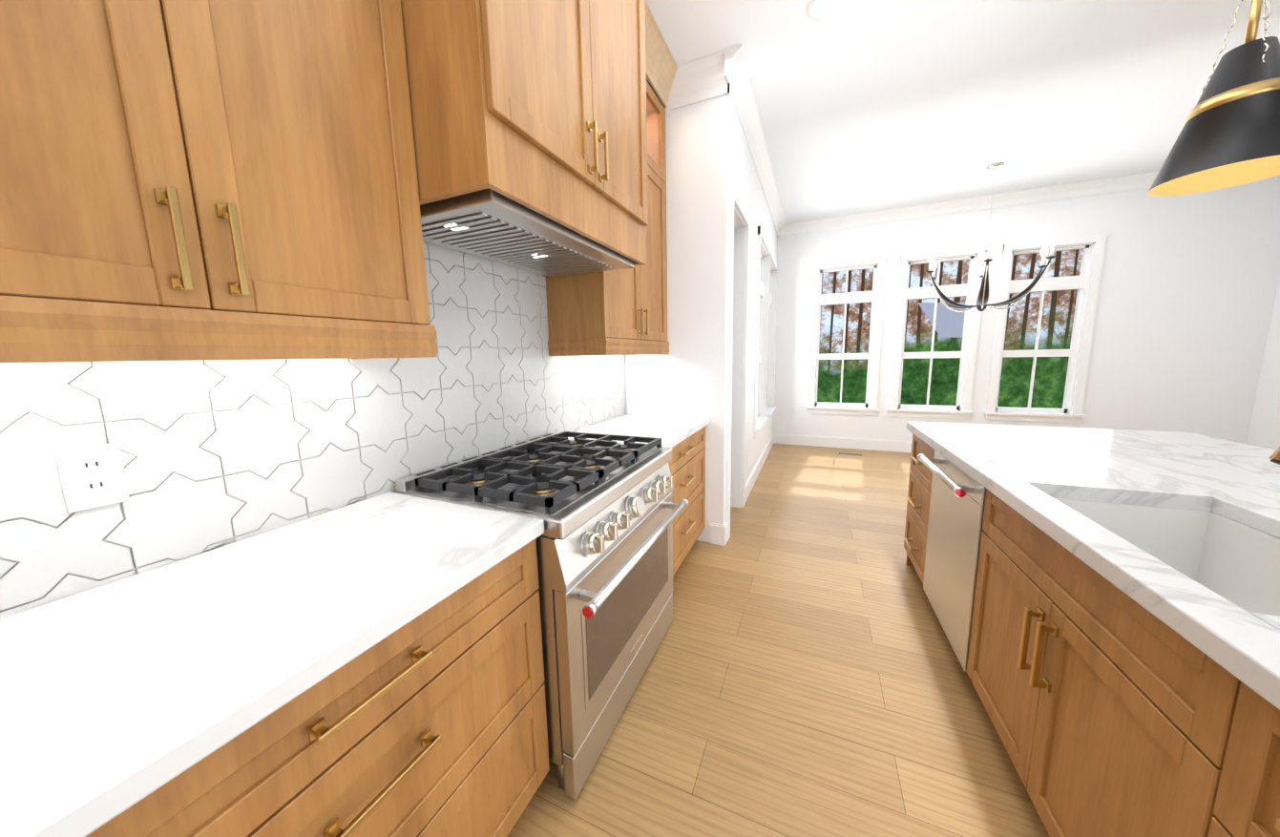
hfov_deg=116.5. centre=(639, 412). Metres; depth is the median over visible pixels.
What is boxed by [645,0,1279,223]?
ceiling
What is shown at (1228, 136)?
pendant lamp
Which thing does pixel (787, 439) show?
baseboard
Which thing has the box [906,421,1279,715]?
countertop
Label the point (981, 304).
dining chandelier
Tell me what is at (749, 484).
baseboard
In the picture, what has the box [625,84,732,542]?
wall
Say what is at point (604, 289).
upper cabinet
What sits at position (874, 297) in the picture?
window
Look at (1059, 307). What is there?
backdrop
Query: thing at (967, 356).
window
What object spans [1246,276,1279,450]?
wall
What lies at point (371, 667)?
base cabinet
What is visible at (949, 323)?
roof
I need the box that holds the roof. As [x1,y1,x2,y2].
[918,302,965,337]
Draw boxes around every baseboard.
[745,433,774,502]
[774,433,912,452]
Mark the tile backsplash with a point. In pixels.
(214, 454)
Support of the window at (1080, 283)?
in the wall at (1188, 285)
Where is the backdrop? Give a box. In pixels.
[817,249,1083,408]
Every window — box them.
[753,226,771,439]
[766,251,777,422]
[805,255,886,416]
[887,246,986,419]
[984,233,1107,422]
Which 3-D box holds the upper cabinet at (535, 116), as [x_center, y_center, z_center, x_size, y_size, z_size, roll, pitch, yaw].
[-0.430,-1.363,1.382,0.584,1.179,0.963,2,9,24]
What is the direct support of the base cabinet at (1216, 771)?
on the floor
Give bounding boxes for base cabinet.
[0,491,549,836]
[567,414,709,576]
[903,433,930,576]
[958,486,1178,836]
[1140,639,1279,836]
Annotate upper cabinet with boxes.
[0,0,436,335]
[404,0,652,248]
[538,152,669,347]
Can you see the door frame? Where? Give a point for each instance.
(739, 245)
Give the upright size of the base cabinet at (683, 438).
0.914 m
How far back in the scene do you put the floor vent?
5.26 m
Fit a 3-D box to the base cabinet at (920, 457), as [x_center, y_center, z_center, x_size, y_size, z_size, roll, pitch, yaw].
[2.106,0.588,2.044,1.148,0.869,0.478,2,9,22]
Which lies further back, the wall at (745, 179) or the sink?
the wall at (745, 179)
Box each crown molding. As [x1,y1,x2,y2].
[657,51,730,111]
[718,43,787,236]
[787,169,1159,235]
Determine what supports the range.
on the floor
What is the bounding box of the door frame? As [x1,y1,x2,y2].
[725,179,750,541]
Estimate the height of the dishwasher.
0.869 m
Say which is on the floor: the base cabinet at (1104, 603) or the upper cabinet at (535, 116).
the base cabinet at (1104, 603)
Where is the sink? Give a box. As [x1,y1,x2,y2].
[1049,490,1279,612]
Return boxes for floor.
[506,443,1049,836]
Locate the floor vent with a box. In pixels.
[837,452,863,456]
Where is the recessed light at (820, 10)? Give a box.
[805,0,849,20]
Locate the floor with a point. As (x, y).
(805, 675)
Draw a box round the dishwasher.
[919,448,976,658]
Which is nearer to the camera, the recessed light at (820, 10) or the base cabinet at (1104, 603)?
the base cabinet at (1104, 603)
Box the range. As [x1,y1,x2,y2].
[395,431,688,799]
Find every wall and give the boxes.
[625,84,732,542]
[731,99,777,507]
[772,174,1279,443]
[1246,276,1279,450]
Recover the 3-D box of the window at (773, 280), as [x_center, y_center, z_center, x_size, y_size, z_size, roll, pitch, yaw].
[1.674,-0.949,5.231,0.203,2.070,1.010,2,9,24]
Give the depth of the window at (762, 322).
4.64 m
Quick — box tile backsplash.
[0,240,626,618]
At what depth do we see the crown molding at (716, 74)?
2.45 m
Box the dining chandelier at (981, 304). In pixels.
[926,162,1057,312]
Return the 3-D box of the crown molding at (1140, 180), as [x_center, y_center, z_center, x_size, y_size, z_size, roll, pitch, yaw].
[4.050,-2.442,4.594,4.650,0.130,0.101,2,9,24]
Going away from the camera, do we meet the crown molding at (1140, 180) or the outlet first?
the outlet
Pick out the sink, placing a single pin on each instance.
(1238, 557)
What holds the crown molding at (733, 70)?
attached to the wall at (745, 179)
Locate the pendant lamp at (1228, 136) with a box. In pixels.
[1148,0,1279,196]
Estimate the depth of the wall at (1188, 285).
4.29 m
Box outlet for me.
[53,442,129,513]
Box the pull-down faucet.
[1268,446,1279,464]

